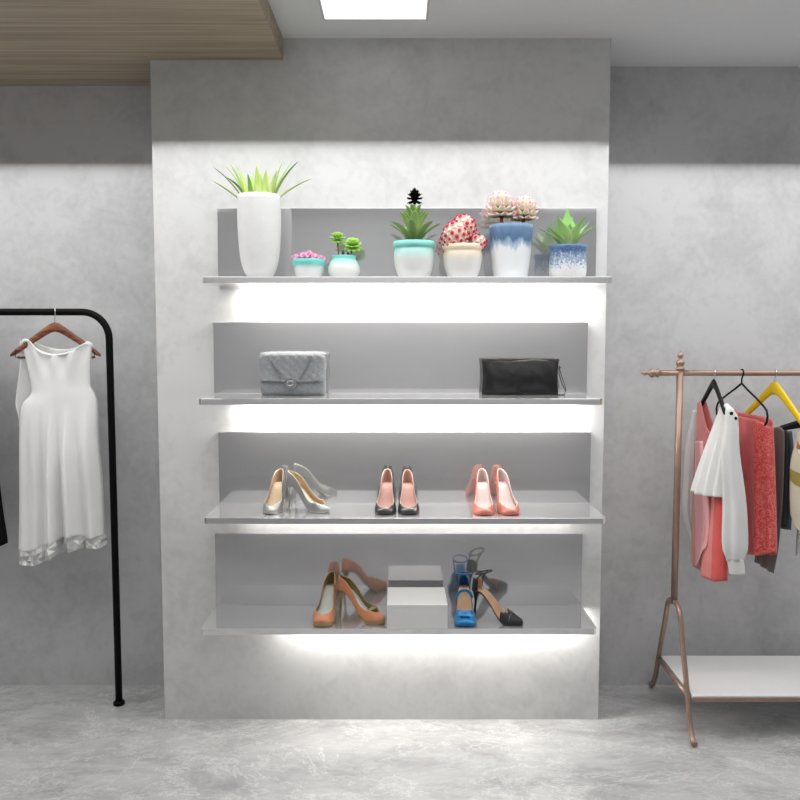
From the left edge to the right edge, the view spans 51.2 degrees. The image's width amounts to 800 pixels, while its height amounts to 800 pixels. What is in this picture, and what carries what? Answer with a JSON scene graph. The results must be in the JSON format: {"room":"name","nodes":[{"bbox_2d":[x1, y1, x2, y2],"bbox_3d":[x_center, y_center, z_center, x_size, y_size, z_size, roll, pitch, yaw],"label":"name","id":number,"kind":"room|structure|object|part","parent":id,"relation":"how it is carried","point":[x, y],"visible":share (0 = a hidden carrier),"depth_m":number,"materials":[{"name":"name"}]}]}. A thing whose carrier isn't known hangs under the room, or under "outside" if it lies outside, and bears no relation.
{"room":"clothing store","nodes":[
{"label":"clothing store","id":0,"kind":"room"},
{"bbox_2d":[0,67,799,684],"bbox_3d":[0.000,-0.071,3.716,7.200,2.720,0.100,0,4,0],"label":"wall","id":1,"kind":"structure","parent":0,"point":[703,224],"depth_m":3.64,"materials":[{"name":"grey paint"}]},
{"bbox_2d":[0,0,282,85],"bbox_3d":[-2.026,-1.233,1.639,3.148,0.082,3.860,0,4,0],"label":"ceiling panel","id":2,"kind":"object","parent":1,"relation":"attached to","point":[43,42],"depth_m":2.97,"materials":[{"name":"brown wood"}]},
{"bbox_2d":[0,685,799,799],"bbox_3d":[0.000,1.577,0.705,7.200,0.100,6.360,0,4,0],"label":"floor","id":3,"kind":"structure","parent":0,"point":[58,742],"depth_m":3.18,"materials":[{"name":"grey concrete"}]},
{"bbox_2d":[0,308,124,706],"bbox_3d":[-1.878,0.463,3.506,1.398,1.686,0.048,0,4,0],"label":"rack","id":4,"kind":"object","parent":3,"relation":"on","point":[119,701],"visible":1,"depth_m":3.48,"materials":[{"name":"black metal"}]},
{"bbox_2d":[10,307,100,358],"bbox_3d":[-1.426,-0.277,3.449,0.365,0.211,0.035,0,4,-2],"label":"clothes hanger","id":5,"kind":"object","parent":4,"relation":"hanging from","point":[53,327],"visible":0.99,"depth_m":3.44,"materials":[{"name":"wood"}]},
{"bbox_3d":[-1.426,-0.251,3.448,0.365,0.143,0.019,0,4,-2],"label":"arm","id":6,"kind":"part","parent":5,"relation":"part of","materials":[{"name":"brown wood"}]},
{"bbox_2d":[15,339,107,565],"bbox_3d":[-1.421,0.219,3.478,0.376,0.946,0.212,0,4,0],"label":"dress","id":7,"kind":"object","parent":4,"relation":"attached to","point":[61,491],"visible":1,"depth_m":3.44,"materials":[{"name":"white fabric"}]},
{"bbox_3d":[-1.849,-0.301,3.447,0.360,0.164,0.035,0,4,-2],"label":"clothes hanger","id":8,"kind":"object","parent":4,"relation":"hanging from","visible":0},
{"bbox_2d":[0,487,7,545],"bbox_3d":[-1.858,0.186,3.483,0.404,0.871,0.162,0,4,0],"label":"dress","id":9,"kind":"object","parent":8,"relation":"hanging from","point":[3,532],"visible":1,"depth_m":3.50,"materials":[{"name":"black fabric"}]},
{"bbox_2d":[150,38,610,718],"bbox_3d":[-0.076,-0.054,3.496,1.782,2.720,0.340,0,4,0],"label":"wall pier","id":10,"kind":"object","parent":3,"relation":"on","point":[369,122],"visible":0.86,"depth_m":3.30,"materials":[{"name":"grey paint"}]},
{"bbox_2d":[201,533,596,634],"bbox_3d":[-0.005,0.709,3.240,1.480,0.322,0.290,0,4,0],"label":"wall shelf","id":11,"kind":"object","parent":10,"relation":"attached to","point":[267,583],"visible":0.93,"depth_m":3.36,"materials":[{"name":"grey metal"}]},
{"bbox_2d":[313,571,336,626],"bbox_3d":[-0.281,0.763,3.209,0.083,0.160,0.202,1,5,9],"label":"pump","id":12,"kind":"object","parent":11,"relation":"on","point":[324,613],"visible":1,"depth_m":3.21,"materials":[{"name":"orange leather"}]},
{"bbox_2d":[337,575,384,624],"bbox_3d":[-0.150,0.764,3.199,0.217,0.160,0.077,3,5,30],"label":"pump","id":13,"kind":"object","parent":11,"relation":"on","point":[369,614],"visible":1,"depth_m":3.20,"materials":[{"name":"orange leather"}]},
{"bbox_3d":[-0.005,0.684,3.374,1.480,0.293,0.018,0,4,0],"label":"panel","id":14,"kind":"part","parent":11,"relation":"part of","materials":[{"name":"grey metal"}]},
{"bbox_2d":[387,587,447,627],"bbox_3d":[0.064,0.798,3.217,0.226,0.089,0.220,0,4,0],"label":"display box","id":15,"kind":"object","parent":11,"relation":"on","point":[407,607],"visible":1,"depth_m":3.11,"materials":[{"name":"white cardboard"}]},
{"bbox_3d":[0.064,0.760,3.214,0.226,0.012,0.220,0,4,0],"label":"lid","id":16,"kind":"part","parent":15,"relation":"part of","materials":[{"name":"white cardboard"}]},
{"bbox_2d":[454,572,475,625],"bbox_3d":[0.249,0.758,3.209,0.083,0.171,0.198,0,4,2],"label":"sandal","id":17,"kind":"object","parent":11,"relation":"on","point":[464,615],"visible":1,"depth_m":3.22},
{"bbox_2d":[472,569,522,625],"bbox_3d":[0.372,0.749,3.188,0.217,0.192,0.078,3,5,32],"label":"heels","id":18,"kind":"object","parent":11,"relation":"on","point":[510,618],"visible":1,"depth_m":3.19,"materials":[{"name":"black fabric"}]},
{"bbox_2d":[199,322,601,404],"bbox_3d":[0.002,-0.142,3.174,1.478,0.311,0.290,0,4,0],"label":"wall shelf","id":19,"kind":"object","parent":10,"relation":"attached to","point":[369,363],"visible":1,"depth_m":3.29,"materials":[{"name":"grey metal"}]},
{"bbox_2d":[258,351,326,394],"bbox_3d":[-0.413,-0.104,3.217,0.257,0.171,0.090,0,4,0],"label":"handbag","id":20,"kind":"object","parent":19,"relation":"on","point":[280,373],"visible":1,"depth_m":3.18,"materials":[{"name":"grey leather"}]},
{"bbox_2d":[482,359,565,394],"bbox_3d":[0.482,-0.091,3.242,0.328,0.140,0.074,0,4,0],"label":"clutch","id":21,"kind":"object","parent":19,"relation":"on","point":[500,376],"visible":1,"depth_m":3.23,"materials":[{"name":"black leather"}]},
{"bbox_2d":[204,432,605,523],"bbox_3d":[0.018,0.295,3.208,1.485,0.316,0.290,0,4,0],"label":"wall shelf","id":22,"kind":"object","parent":10,"relation":"attached to","point":[548,473],"visible":0.94,"depth_m":3.33,"materials":[{"name":"grey metal"}]},
{"bbox_2d":[263,468,285,513],"bbox_3d":[-0.480,0.350,3.212,0.077,0.147,0.193,1,4,7],"label":"pump","id":23,"kind":"object","parent":22,"relation":"on","point":[273,504],"visible":1,"depth_m":3.22,"materials":[{"name":"silver metal"}]},
{"bbox_2d":[286,470,329,512],"bbox_3d":[-0.354,0.351,3.202,0.202,0.147,0.077,3,5,30],"label":"pump","id":24,"kind":"object","parent":22,"relation":"on","point":[313,504],"visible":1,"depth_m":3.21,"materials":[{"name":"silver metal"}]},
{"bbox_2d":[375,469,395,513],"bbox_3d":[-0.053,0.351,3.207,0.083,0.147,0.193,0,4,3],"label":"pump","id":25,"kind":"object","parent":22,"relation":"on","point":[385,504],"visible":1,"depth_m":3.21,"materials":[{"name":"pink leather"}]},
{"bbox_2d":[398,469,419,513],"bbox_3d":[0.032,0.352,3.207,0.083,0.144,0.193,0,4,-2],"label":"pump","id":26,"kind":"object","parent":22,"relation":"on","point":[408,503],"visible":1,"depth_m":3.21,"materials":[{"name":"pink leather"}]},
{"bbox_2d":[473,468,494,514],"bbox_3d":[0.319,0.350,3.202,0.083,0.148,0.198,0,4,2],"label":"pump","id":27,"kind":"object","parent":22,"relation":"on","point":[483,504],"visible":1,"depth_m":3.21,"materials":[{"name":"pink leather"}]},
{"bbox_2d":[495,469,519,514],"bbox_3d":[0.405,0.350,3.202,0.083,0.148,0.198,-1,4,-8],"label":"pump","id":28,"kind":"object","parent":22,"relation":"on","point":[507,504],"visible":1,"depth_m":3.21,"materials":[{"name":"pink leather"}]},
{"bbox_2d":[203,208,611,288],"bbox_3d":[0.027,-0.583,3.139,1.482,0.313,0.290,0,4,0],"label":"wall shelf","id":29,"kind":"object","parent":10,"relation":"attached to","point":[302,229],"visible":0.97,"depth_m":3.26,"materials":[{"name":"grey metal"}]},
{"bbox_2d":[213,162,309,276],"bbox_3d":[-0.510,-0.674,3.107,0.365,0.442,0.162,0,4,0],"label":"spider plant","id":30,"kind":"object","parent":29,"relation":"on","point":[258,205],"visible":0.98,"depth_m":3.06,"materials":[{"name":"green plant"}]},
{"bbox_3d":[-0.524,-0.607,3.112,0.162,0.308,0.162,0,4,0],"label":"pot","id":31,"kind":"part","parent":30,"relation":"part of","materials":[{"name":"white ceramic"}]},
{"bbox_2d":[290,250,326,276],"bbox_3d":[-0.341,-0.505,3.110,0.136,0.104,0.124,0,4,0],"label":"potted succulent","id":32,"kind":"object","parent":29,"relation":"on","point":[306,264],"visible":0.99,"depth_m":3.07,"materials":[{"name":"white ceramic"}]},
{"bbox_2d":[292,258,325,276],"bbox_3d":[-0.340,-0.488,3.111,0.125,0.070,0.125,0,4,0],"label":"pot","id":33,"kind":"object","parent":32,"relation":"on","point":[303,267],"depth_m":3.07,"materials":[{"name":"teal ceramic"}]},
{"bbox_2d":[328,232,361,276],"bbox_3d":[-0.204,-0.540,3.107,0.129,0.175,0.118,0,4,0],"label":"potted succulent","id":34,"kind":"object","parent":29,"relation":"on","point":[342,265],"visible":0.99,"depth_m":3.07,"materials":[{"name":"white ceramic"}]},
{"bbox_2d":[328,255,359,276],"bbox_3d":[-0.209,-0.495,3.111,0.118,0.085,0.118,0,4,0],"label":"pot","id":35,"kind":"object","parent":34,"relation":"on","point":[340,265],"depth_m":3.07,"materials":[{"name":"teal ceramic"}]},
{"bbox_2d":[389,188,438,276],"bbox_3d":[0.055,-0.617,3.084,0.194,0.331,0.194,0,4,0],"label":"agave","id":36,"kind":"object","parent":29,"relation":"on","point":[413,256],"visible":1,"depth_m":3.04,"materials":[{"name":"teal ceramic"}]},
{"bbox_2d":[393,239,434,276],"bbox_3d":[0.052,-0.519,3.094,0.157,0.135,0.157,0,4,0],"label":"pot","id":37,"kind":"object","parent":36,"relation":"on","point":[412,257],"depth_m":3.03,"materials":[{"name":"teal ceramic"}]},
{"bbox_2d":[406,188,422,204],"bbox_3d":[0.054,-0.754,3.076,0.061,0.057,0.061,0,4,0],"label":"flower","id":38,"kind":"object","parent":36,"relation":"on","point":[414,194],"depth_m":3.06,"materials":[{"name":"black plant"}]},
{"bbox_2d":[439,213,486,276],"bbox_3d":[0.231,-0.572,3.089,0.163,0.241,0.146,-3,5,-32],"label":"potted cactus","id":39,"kind":"object","parent":29,"relation":"on","point":[462,247],"visible":1,"depth_m":3.04,"materials":[{"name":"beige ceramic"}]},
{"bbox_2d":[443,243,481,276],"bbox_3d":[0.232,-0.513,3.095,0.147,0.124,0.147,0,4,0],"label":"pot","id":40,"kind":"object","parent":39,"relation":"on","point":[460,259],"depth_m":3.04,"materials":[{"name":"beige ceramic"}]},
{"bbox_2d":[485,190,538,276],"bbox_3d":[0.419,-0.617,3.111,0.202,0.327,0.163,0,4,0],"label":"potted succulent","id":41,"kind":"object","parent":29,"relation":"on","point":[510,242],"visible":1,"depth_m":3.06,"materials":[{"name":"white ceramic"}]},
{"bbox_3d":[0.377,-0.667,3.103,0.021,0.061,0.016,0,4,0],"label":"stem","id":42,"kind":"part","parent":41,"relation":"part of","materials":[{"name":"brown plant"}]},
{"bbox_2d":[489,222,532,276],"bbox_3d":[0.414,-0.553,3.116,0.163,0.198,0.163,0,4,0],"label":"pot","id":43,"kind":"object","parent":41,"relation":"on","point":[510,242],"depth_m":3.06,"materials":[{"name":"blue ceramic"}]},
{"bbox_2d":[538,208,595,276],"bbox_3d":[0.620,-0.583,3.089,0.162,0.263,0.155,-4,6,-43],"label":"aloe","id":44,"kind":"object","parent":29,"relation":"on","point":[567,257],"visible":0.93,"depth_m":3.05,"materials":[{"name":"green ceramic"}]},
{"bbox_2d":[641,350,799,746],"bbox_3d":[1.704,0.553,3.413,1.472,1.516,0.566,0,4,0],"label":"rack","id":45,"kind":"object","parent":3,"relation":"on","point":[700,678],"visible":1,"depth_m":3.38,"materials":[{"name":"brown metal"}]},
{"bbox_3d":[1.129,1.053,3.592,0.021,0.493,0.279,0,4,0],"label":"leg","id":46,"kind":"part","parent":45,"relation":"part of","materials":[{"name":"brown metal"}]},
{"bbox_3d":[1.129,0.350,3.397,0.027,0.980,0.027,0,4,0],"label":"post","id":47,"kind":"part","parent":45,"relation":"part of","materials":[{"name":"brown metal"}]},
{"bbox_3d":[1.129,1.074,3.314,0.021,0.493,0.279,0,4,0],"label":"leg","id":48,"kind":"part","parent":45,"relation":"part of","materials":[{"name":"brown metal"}]},
{"bbox_2d":[701,369,725,414],"bbox_3d":[1.263,-0.039,3.367,0.019,0.173,0.290,0,4,1],"label":"clothes hanger","id":49,"kind":"object","parent":45,"relation":"hanging from","point":[713,384],"visible":0.97,"depth_m":3.34,"materials":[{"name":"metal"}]},
{"bbox_2d":[691,401,737,581],"bbox_3d":[1.267,0.367,3.409,0.118,0.715,0.261,0,4,0],"label":"dress","id":50,"kind":"object","parent":49,"relation":"hanging from","point":[707,555],"visible":0.59,"depth_m":3.39,"materials":[{"name":"pink fabric"}]},
{"bbox_3d":[1.230,0.424,3.408,0.044,0.528,0.091,0,4,0],"label":"wrap panel","id":51,"kind":"part","parent":50,"relation":"part of","materials":[{"name":"pink fabric"}]},
{"bbox_2d":[682,403,747,574],"bbox_3d":[1.235,0.335,3.375,0.155,0.664,0.396,-1,5,-12],"label":"blouse","id":52,"kind":"object","parent":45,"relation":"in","point":[718,473],"visible":0.95,"depth_m":3.23,"materials":[{"name":"white fabric"}]},
{"bbox_3d":[1.704,-0.109,3.362,1.360,0.023,0.023,0,4,0],"label":"rail","id":53,"kind":"part","parent":45,"relation":"part of","materials":[{"name":"brown metal"}]},
{"bbox_2d":[661,656,799,698],"bbox_3d":[1.704,1.144,3.449,1.126,0.018,0.410,0,4,0],"label":"shelf","id":54,"kind":"object","parent":45,"relation":"attached to","point":[710,677],"depth_m":3.43,"materials":[{"name":"white wood"}]},
{"bbox_2d":[715,369,768,425],"bbox_3d":[1.379,-0.019,3.369,0.012,0.216,0.358,-1,5,-11],"label":"clothes hanger","id":55,"kind":"object","parent":45,"relation":"hanging from","point":[741,383],"visible":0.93,"depth_m":3.34,"materials":[{"name":"black plastic"}]},
{"bbox_2d":[737,412,776,555],"bbox_3d":[1.440,0.358,3.398,0.152,0.605,0.282,0,4,0],"label":"dress","id":56,"kind":"object","parent":55,"relation":"hanging from","point":[756,440],"visible":0.66,"depth_m":3.30,"materials":[{"name":"red fabric"}]},
{"bbox_2d":[744,369,799,423],"bbox_3d":[1.509,-0.009,3.369,0.019,0.234,0.420,-1,5,-12],"label":"clothes hanger","id":57,"kind":"object","parent":45,"relation":"hanging from","point":[774,387],"visible":0.93,"depth_m":3.35,"materials":[{"name":"metal"}]},
{"bbox_2d":[790,431,799,530],"bbox_3d":[1.605,0.316,3.224,0.177,0.433,0.095,1,4,7],"label":"shirt","id":58,"kind":"object","parent":57,"relation":"hanging from","point":[795,458],"visible":1,"depth_m":3.25,"materials":[{"name":"beige fabric"}]},
{"bbox_2d":[796,441,799,453],"bbox_3d":[1.531,0.183,3.178,0.040,0.060,0.003,0,4,0],"label":"print","id":59,"kind":"object","parent":58,"relation":"attached to","point":[798,446],"depth_m":3.18},
{"bbox_2d":[779,420,799,429],"bbox_3d":[1.645,0.002,3.370,0.210,0.255,0.030,1,5,12],"label":"hanger","id":60,"kind":"object","parent":45,"relation":"hanging from","point":[792,425],"visible":0.73,"depth_m":3.38,"materials":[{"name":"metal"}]},
{"bbox_2d":[754,427,784,572],"bbox_3d":[1.507,0.396,3.411,0.041,0.590,0.201,0,4,0],"label":"jacket","id":61,"kind":"object","parent":60,"relation":"hanging from","point":[767,561],"visible":0.32,"depth_m":3.34,"materials":[{"name":"black fabric"}]},
{"bbox_2d":[781,430,787,525],"bbox_3d":[1.534,0.325,3.405,0.022,0.431,0.201,0,4,0],"label":"trousers","id":62,"kind":"object","parent":60,"relation":"hanging from","point":[785,485],"visible":0.24,"depth_m":3.32,"materials":[{"name":"grey fabric"}]},
{"bbox_2d":[781,431,793,529],"bbox_3d":[1.555,0.329,3.406,0.026,0.431,0.201,0,4,0],"label":"trousers","id":63,"kind":"object","parent":60,"relation":"hanging from","point":[790,435],"visible":0.17,"depth_m":3.33,"materials":[{"name":"fabric"}]},
{"bbox_2d":[795,529,799,555],"bbox_3d":[1.695,0.517,3.361,0.177,0.243,0.052,2,5,19],"label":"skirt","id":64,"kind":"object","parent":45,"relation":"hanging from","point":[797,553],"visible":0.59,"depth_m":3.39,"materials":[{"name":"white fabric"}]},
{"bbox_2d":[459,575,468,586],"bbox_3d":[0.252,0.712,3.287,0.041,0.050,0.032,0,4,2],"label":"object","id":65,"kind":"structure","parent":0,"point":[463,580],"depth_m":3.29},
{"bbox_2d":[472,577,481,591],"bbox_3d":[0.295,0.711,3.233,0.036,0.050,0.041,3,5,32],"label":"high heel shoe","id":66,"kind":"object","parent":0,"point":[479,582],"depth_m":3.23,"materials":[{"name":"black fabric"}]},
{"bbox_2d":[268,0,799,66],"bbox_3d":[0.000,-1.234,0.486,7.200,0.100,6.360,0,4,0],"label":"ceiling","id":67,"kind":"structure","parent":0,"point":[642,33],"depth_m":3.08,"materials":[{"name":"white paint"}]},
{"bbox_2d":[318,0,429,19],"bbox_3d":[-0.089,-1.364,2.833,0.380,0.006,0.380,0,4,0],"label":"recessed light","id":68,"kind":"object","parent":67,"relation":"in","point":[330,9],"visible":1,"depth_m":2.93,"materials":[{"name":"white paint"}]},
{"bbox_2d":[549,244,586,276],"bbox_3d":[0.622,-0.512,3.095,0.141,0.120,0.141,0,4,0],"label":"pot","id":69,"kind":"object","parent":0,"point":[566,260],"depth_m":3.04,"materials":[{"name":"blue ceramic"}]}
]}

